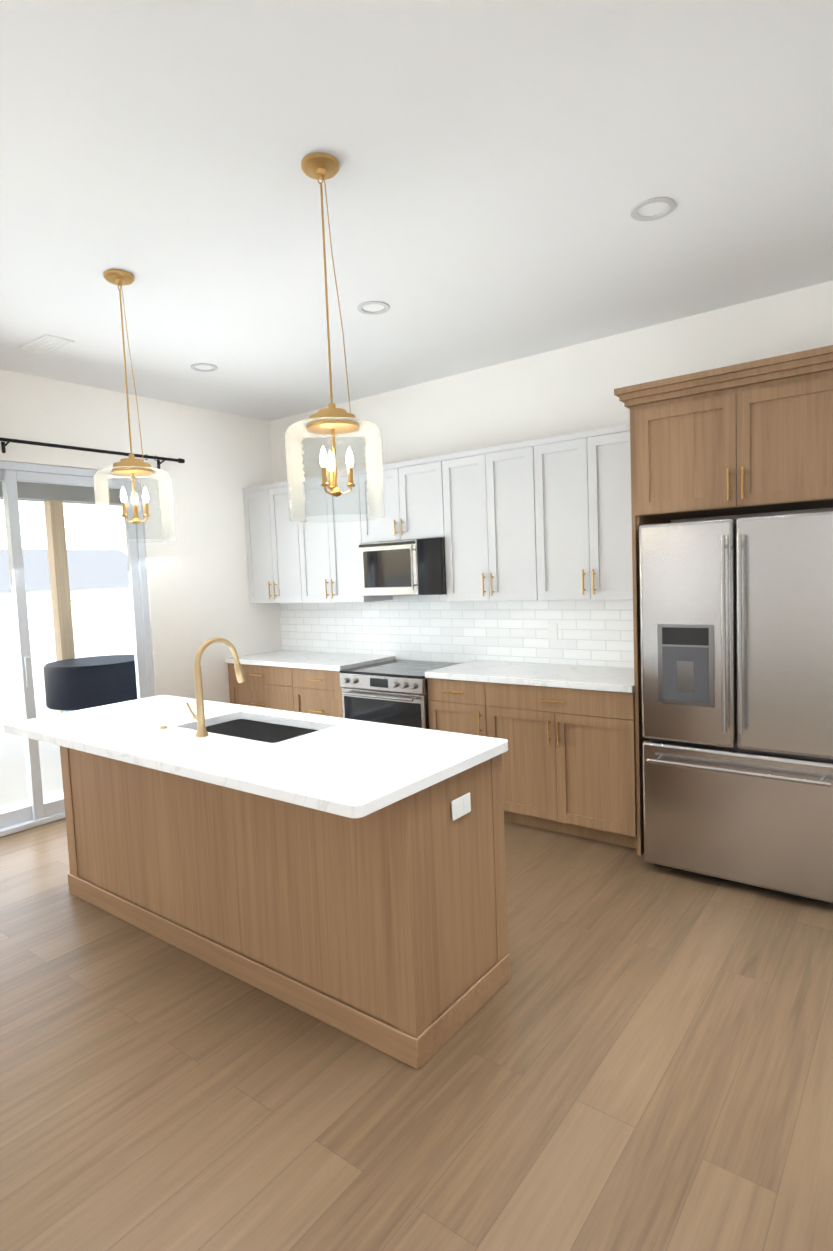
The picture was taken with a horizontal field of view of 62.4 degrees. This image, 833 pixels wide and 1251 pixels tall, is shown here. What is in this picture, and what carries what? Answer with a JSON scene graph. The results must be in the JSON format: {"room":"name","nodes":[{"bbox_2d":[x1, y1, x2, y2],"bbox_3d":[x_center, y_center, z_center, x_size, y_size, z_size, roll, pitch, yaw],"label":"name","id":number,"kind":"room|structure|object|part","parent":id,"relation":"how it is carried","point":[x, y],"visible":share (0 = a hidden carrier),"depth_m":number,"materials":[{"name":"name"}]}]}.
{"room":"kitchen","nodes":[
{"label":"kitchen","id":0,"kind":"room"},
{"bbox_2d":[0,369,281,702],"bbox_3d":[-2.264,-0.203,5.115,0.150,3.020,3.120,1,5,37],"label":"wall","id":1,"kind":"structure","parent":0,"point":[197,582],"depth_m":5.50,"materials":[{"name":"paint"}]},
{"bbox_2d":[0,461,154,836],"bbox_3d":[-2.643,0.142,4.620,0.118,2.437,1.816,1,5,37],"label":"door","id":2,"kind":"structure","parent":1,"relation":"in","point":[31,823],"depth_m":4.91,"materials":[{"name":"white plastic"}]},
{"bbox_3d":[-2.910,0.168,4.310,0.008,2.185,0.760,1,5,37],"label":"fixed glass","id":3,"kind":"part","parent":2,"relation":"part of","materials":[{"name":"clear glass"}]},
{"bbox_2d":[0,470,32,827],"bbox_3d":[-2.909,0.183,4.311,0.040,2.345,0.890,1,5,37],"label":"sash","id":4,"kind":"object","parent":2,"relation":"attached to","point":[15,816],"visible":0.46,"depth_m":4.60,"materials":[{"name":"white plastic"}]},
{"bbox_3d":[-2.597,0.312,4.600,0.016,0.200,0.035,1,5,37],"label":"handle","id":5,"kind":"part","parent":2,"relation":"part of","materials":[{"name":"white plastic"}]},
{"bbox_2d":[3,470,147,819],"bbox_3d":[-2.377,0.115,4.933,0.040,2.345,0.890,1,5,37],"label":"sash","id":6,"kind":"object","parent":2,"relation":"attached to","point":[40,809],"visible":0.58,"depth_m":4.65,"materials":[{"name":"white plastic"}]},
{"bbox_3d":[-2.378,0.100,4.932,0.008,2.185,0.760,1,5,37],"label":"slider glass","id":7,"kind":"part","parent":2,"relation":"part of","materials":[{"name":"clear glass"}]},
{"bbox_2d":[0,437,184,468],"bbox_3d":[-2.633,-1.156,4.405,0.112,0.091,2.570,1,5,37],"label":"curtain rod","id":8,"kind":"object","parent":1,"relation":"attached to","point":[8,440],"visible":1,"depth_m":4.77,"materials":[{"name":"black metal"}]},
{"bbox_2d":[0,818,832,1250],"bbox_3d":[-0.911,1.585,1.190,7.110,0.060,8.300,1,5,37],"label":"floor","id":9,"kind":"structure","parent":0,"point":[634,1052],"depth_m":2.14,"materials":[{"name":"brown wood"}]},
{"bbox_2d":[228,665,292,710],"bbox_3d":[-1.088,0.750,5.894,0.796,0.910,0.619,1,5,37],"label":"base cabinet","id":10,"kind":"object","parent":9,"relation":"on","point":[264,686],"depth_m":5.60,"materials":[{"name":"brown wood"}]},
{"bbox_2d":[225,649,392,672],"bbox_3d":[-0.896,0.280,5.683,1.343,0.039,0.642,1,5,37],"label":"countertop","id":11,"kind":"structure","parent":10,"relation":"on","point":[284,658],"depth_m":5.54,"materials":[{"name":"white stone"}]},
{"bbox_2d":[58,745,510,1069],"bbox_3d":[-0.749,0.945,3.129,2.312,0.910,0.606,1,5,37],"label":"kitchen island","id":12,"kind":"object","parent":9,"relation":"on","point":[346,876],"depth_m":2.55,"materials":[{"name":"brown wood"}]},
{"bbox_3d":[-0.916,0.968,2.909,2.280,0.910,0.020,1,5,37],"label":"panel","id":13,"kind":"part","parent":12,"relation":"part of","materials":[{"name":"brown wood"}]},
{"bbox_2d":[4,695,507,820],"bbox_3d":[-0.833,0.480,3.008,2.340,0.039,0.880,1,5,37],"label":"island countertop","id":14,"kind":"structure","parent":12,"relation":"on","point":[353,769],"depth_m":2.66,"materials":[{"name":"white stone"}]},
{"bbox_2d":[160,637,244,736],"bbox_3d":[-0.971,0.254,3.078,0.344,0.411,0.267,1,5,37],"label":"faucet","id":15,"kind":"object","parent":14,"relation":"on","point":[179,729],"depth_m":2.94,"materials":[{"name":"gold metal"}]},
{"bbox_2d":[195,719,318,742],"bbox_3d":[-0.724,0.556,3.103,0.760,0.314,0.450,1,5,37],"label":"sink","id":16,"kind":"object","parent":14,"relation":"in","point":[236,730],"depth_m":3.30,"materials":[{"name":"black metal"}]},
{"bbox_3d":[-0.746,0.945,3.132,2.292,0.910,0.596,1,5,37],"label":"corner trim","id":17,"kind":"part","parent":12,"relation":"part of","materials":[{"name":"brown wood"}]},
{"bbox_3d":[-0.733,1.346,3.159,2.312,0.105,0.606,1,5,37],"label":"trim","id":18,"kind":"part","parent":12,"relation":"part of","materials":[{"name":"brown wood"}]},
{"bbox_2d":[451,792,470,820],"bbox_3d":[0.158,0.636,2.416,0.006,0.070,0.115,1,5,37],"label":"outlet","id":19,"kind":"object","parent":12,"relation":"attached to","point":[461,805],"visible":0.98,"depth_m":2.41,"materials":[{"name":"white plastic"}]},
{"bbox_2d":[293,657,396,717],"bbox_3d":[-0.554,0.759,5.487,0.547,0.910,0.619,1,5,37],"label":"base cabinet","id":20,"kind":"object","parent":9,"relation":"on","point":[315,691],"depth_m":5.22,"materials":[{"name":"brown wood"}]},
{"bbox_2d":[339,660,460,728],"bbox_3d":[-0.064,0.765,5.046,0.758,0.923,0.691,1,5,37],"label":"range","id":21,"kind":"object","parent":9,"relation":"on","point":[394,692],"visible":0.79,"depth_m":4.80,"materials":[{"name":"silver metal"}]},
{"bbox_3d":[-0.247,0.399,4.797,0.756,0.105,0.044,1,5,37],"label":"control panel","id":22,"kind":"part","parent":21,"relation":"part of","materials":[{"name":"silver metal"}]},
{"bbox_2d":[341,687,426,728],"bbox_3d":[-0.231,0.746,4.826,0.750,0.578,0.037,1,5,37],"label":"oven","id":23,"kind":"object","parent":21,"relation":"in","point":[387,711],"depth_m":4.76,"materials":[{"name":"silver glass"}]},
{"bbox_2d":[340,660,460,678],"bbox_3d":[-0.067,0.312,5.032,0.758,0.016,0.640,1,5,37],"label":"cooktop","id":24,"kind":"object","parent":21,"relation":"in","point":[392,669],"depth_m":4.95,"materials":[{"name":"black glass"}]},
{"bbox_2d":[425,677,496,737],"bbox_3d":[0.478,0.776,4.700,0.511,0.910,0.619,1,5,37],"label":"base cabinet","id":25,"kind":"object","parent":9,"relation":"on","point":[464,707],"depth_m":4.43,"materials":[{"name":"brown wood"}]},
{"bbox_2d":[493,685,648,855],"bbox_3d":[0.984,0.785,4.314,1.006,0.910,0.619,1,5,37],"label":"base cabinet","id":26,"kind":"object","parent":9,"relation":"on","point":[572,764],"depth_m":3.99,"materials":[{"name":"brown wood"}]},
{"bbox_2d":[425,661,640,692],"bbox_3d":[0.803,0.309,4.387,1.395,0.039,0.642,1,5,37],"label":"countertop","id":27,"kind":"structure","parent":26,"relation":"on","point":[608,678],"depth_m":4.26,"materials":[{"name":"white stone"}]},
{"bbox_2d":[639,510,832,904],"bbox_3d":[1.719,0.367,3.532,0.900,1.800,0.843,1,5,37],"label":"refrigerator","id":28,"kind":"object","parent":9,"relation":"on","point":[736,620],"visible":1,"depth_m":3.23,"materials":[{"name":"silver metal"}]},
{"bbox_3d":[1.313,0.053,3.364,0.220,0.085,0.002,1,5,37],"label":"dispenser panel","id":29,"kind":"part","parent":28,"relation":"part of","materials":[{"name":"black plastic"}]},
{"bbox_3d":[1.321,0.194,3.376,0.270,0.400,0.004,1,5,37],"label":"dispenser frame","id":30,"kind":"part","parent":28,"relation":"part of","materials":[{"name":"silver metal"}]},
{"bbox_3d":[1.343,0.037,3.405,0.446,1.092,0.097,1,5,37],"label":"door","id":31,"kind":"part","parent":28,"relation":"part of","materials":[{"name":"silver metal"}]},
{"bbox_2d":[642,739,832,902],"bbox_3d":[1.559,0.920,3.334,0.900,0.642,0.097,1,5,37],"label":"freezer","id":32,"kind":"object","parent":28,"relation":"in","point":[777,835],"depth_m":3.28,"materials":[{"name":"silver metal"}]},
{"bbox_3d":[1.704,0.043,3.130,0.446,1.092,0.097,1,5,37],"label":"door","id":33,"kind":"part","parent":28,"relation":"part of","materials":[{"name":"silver metal"}]},
{"bbox_2d":[0,0,832,420],"bbox_3d":[-1.037,-1.514,0.956,7.110,0.120,8.300,1,5,37],"label":"ceiling","id":34,"kind":"structure","parent":0,"point":[506,166],"depth_m":2.50,"materials":[{"name":"paint"}]},
{"bbox_2d":[20,334,73,354],"bbox_3d":[-2.151,-1.633,4.004,0.320,0.010,0.160,1,5,37],"label":"ceiling vent","id":35,"kind":"object","parent":34,"relation":"in","point":[47,344],"visible":1,"depth_m":3.99,"materials":[{"name":"white plastic"}]},
{"bbox_2d":[93,269,175,542],"bbox_3d":[-1.341,-1.003,3.200,0.340,1.210,0.340,1,5,37],"label":"pendant light","id":36,"kind":"object","parent":34,"relation":"hanging from","point":[132,467],"visible":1,"depth_m":3.23,"materials":[{"name":"clear glass"}]},
{"bbox_3d":[-1.308,-1.168,3.165,0.063,0.820,0.016,1,5,37],"label":"cord","id":37,"kind":"part","parent":36,"relation":"part of","materials":[{"name":"gold metal"}]},
{"bbox_3d":[-1.323,-0.563,3.233,0.340,0.327,0.340,1,5,37],"label":"glass","id":38,"kind":"part","parent":36,"relation":"part of","materials":[{"name":"clear glass"}]},
{"bbox_2d":[191,363,217,371],"bbox_3d":[-1.406,-1.722,4.550,0.174,0.037,0.174,1,5,37],"label":"recessed light","id":39,"kind":"object","parent":34,"relation":"in","point":[214,368],"visible":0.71,"depth_m":4.55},
{"bbox_2d":[285,152,384,521],"bbox_3d":[-0.307,-0.985,2.412,0.340,1.210,0.340,1,5,37],"label":"pendant light","id":40,"kind":"object","parent":34,"relation":"hanging from","point":[332,421],"visible":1,"depth_m":2.45,"materials":[{"name":"clear glass"}]},
{"bbox_3d":[-0.289,-0.545,2.445,0.340,0.327,0.340,1,5,37],"label":"glass","id":41,"kind":"part","parent":40,"relation":"part of","materials":[{"name":"clear glass"}]},
{"bbox_3d":[-0.274,-1.150,2.377,0.063,0.820,0.016,1,5,37],"label":"cord","id":42,"kind":"part","parent":40,"relation":"part of","materials":[{"name":"gold metal"}]},
{"bbox_2d":[357,301,389,314],"bbox_3d":[-0.229,-1.702,3.652,0.174,0.037,0.174,1,5,37],"label":"recessed light","id":43,"kind":"object","parent":34,"relation":"in","point":[363,311],"visible":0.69,"depth_m":3.65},
{"bbox_2d":[630,197,675,220],"bbox_3d":[0.948,-1.682,2.755,0.174,0.037,0.174,1,5,37],"label":"recessed light","id":44,"kind":"object","parent":34,"relation":"in","point":[637,216],"visible":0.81,"depth_m":2.75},
{"bbox_2d":[270,281,832,667],"bbox_3d":[1.492,-0.294,4.300,7.110,3.020,0.150,1,5,37],"label":"wall","id":45,"kind":"structure","parent":0,"point":[563,391],"depth_m":4.47,"materials":[{"name":"paint"}]},
{"bbox_2d":[242,481,304,604],"bbox_3d":[-1.093,-0.700,5.914,0.724,0.995,0.349,1,5,37],"label":"upper cabinet","id":46,"kind":"object","parent":45,"relation":"attached to","point":[275,544],"depth_m":5.78,"materials":[{"name":"white wood"}]},
{"bbox_2d":[301,468,400,604],"bbox_3d":[-0.581,-0.691,5.523,0.796,0.995,0.349,1,5,37],"label":"upper cabinet","id":47,"kind":"object","parent":45,"relation":"attached to","point":[332,577],"depth_m":5.37,"materials":[{"name":"white wood"}]},
{"bbox_2d":[365,456,444,542],"bbox_3d":[-0.017,-0.903,5.070,0.759,0.550,0.349,1,5,37],"label":"upper cabinet","id":48,"kind":"object","parent":45,"relation":"attached to","point":[414,498],"depth_m":4.88,"materials":[{"name":"white wood"}]},
{"bbox_2d":[358,538,446,595],"bbox_3d":[-0.028,-0.425,5.066,0.752,0.390,0.426,1,5,37],"label":"microwave","id":49,"kind":"object","parent":48,"relation":"attached to","point":[410,567],"visible":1,"depth_m":4.90,"materials":[{"name":"silver metal"}]},
{"bbox_3d":[-0.204,-0.413,5.001,0.552,0.390,0.028,1,5,37],"label":"door frame","id":50,"kind":"part","parent":49,"relation":"part of","materials":[{"name":"silver metal"}]},
{"bbox_3d":[-0.025,-0.407,4.822,0.015,0.310,0.039,1,5,37],"label":"handle","id":51,"kind":"part","parent":49,"relation":"part of","materials":[{"name":"silver metal"}]},
{"bbox_2d":[279,594,633,667],"bbox_3d":[0.145,0.027,5.260,3.507,0.545,0.008,1,5,37],"label":"backsplash","id":52,"kind":"structure","parent":45,"relation":"attached to","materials":[{"name":"tile"}]},
{"bbox_2d":[548,623,557,639],"bbox_3d":[0.923,0.041,4.657,0.070,0.115,0.006,1,5,37],"label":"outlet","id":53,"kind":"object","parent":52,"relation":"attached to","point":[552,631],"visible":1,"depth_m":4.65,"materials":[{"name":"white plastic"}]},
{"bbox_2d":[437,439,544,604],"bbox_3d":[0.570,-0.671,4.645,0.812,0.995,0.349,1,5,37],"label":"upper cabinet","id":54,"kind":"object","parent":45,"relation":"attached to","point":[537,535],"depth_m":4.48,"materials":[{"name":"white wood"}]},
{"bbox_2d":[541,424,668,604],"bbox_3d":[1.104,-0.662,4.238,0.762,0.995,0.349,1,5,37],"label":"upper cabinet","id":55,"kind":"object","parent":45,"relation":"attached to","point":[592,540],"depth_m":4.08,"materials":[{"name":"white wood"}]},
{"bbox_2d":[629,357,832,520],"bbox_3d":[1.729,-0.900,3.559,1.010,0.600,0.629,1,5,37],"label":"upper cabinet","id":56,"kind":"object","parent":45,"relation":"attached to","point":[750,443],"depth_m":3.32,"materials":[{"name":"brown wood"}]},
{"label":"outside","id":57,"kind":"structure","parent":0,"visible":0},
{"bbox_2d":[0,622,133,737],"bbox_3d":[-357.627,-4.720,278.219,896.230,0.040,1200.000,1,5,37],"label":"ground","id":58,"kind":"structure","parent":57,"point":[9,693],"depth_m":18.23,"materials":[{"name":"white"}]},
{"bbox_2d":[0,735,63,811],"bbox_3d":[-3.822,1.385,5.920,3.220,0.099,8.000,1,5,37],"label":"patio","id":59,"kind":"structure","parent":58,"relation":"on","point":[13,783],"depth_m":6.08,"materials":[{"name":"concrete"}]},
{"bbox_2d":[0,481,121,712],"bbox_3d":[-3.883,-0.119,5.806,3.220,2.920,8.000,1,5,37],"label":"patio cover","id":60,"kind":"object","parent":59,"relation":"on","point":[55,530],"depth_m":7.51,"materials":[{"name":"brown wood"}]},
{"bbox_2d":[43,655,137,712],"bbox_3d":[-3.320,0.789,7.241,1.020,0.850,1.020,1,5,37],"label":"outdoor chair","id":61,"kind":"object","parent":59,"relation":"on","point":[88,685],"depth_m":6.79,"materials":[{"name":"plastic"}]},
{"bbox_2d":[0,586,131,632],"bbox_3d":[-18.489,-0.832,32.999,9.000,1.710,8.500,1,5,37],"label":"wall","id":62,"kind":"structure","parent":58,"relation":"on","point":[114,612],"depth_m":30.36,"materials":[{"name":"white"}]},
{"bbox_2d":[0,549,128,591],"bbox_3d":[-18.563,-2.656,32.861,9.800,1.950,9.300,1,5,37],"label":"house roof","id":63,"kind":"structure","parent":62,"relation":"on","point":[37,565],"depth_m":31.91,"materials":[{"name":"white"}]}
]}

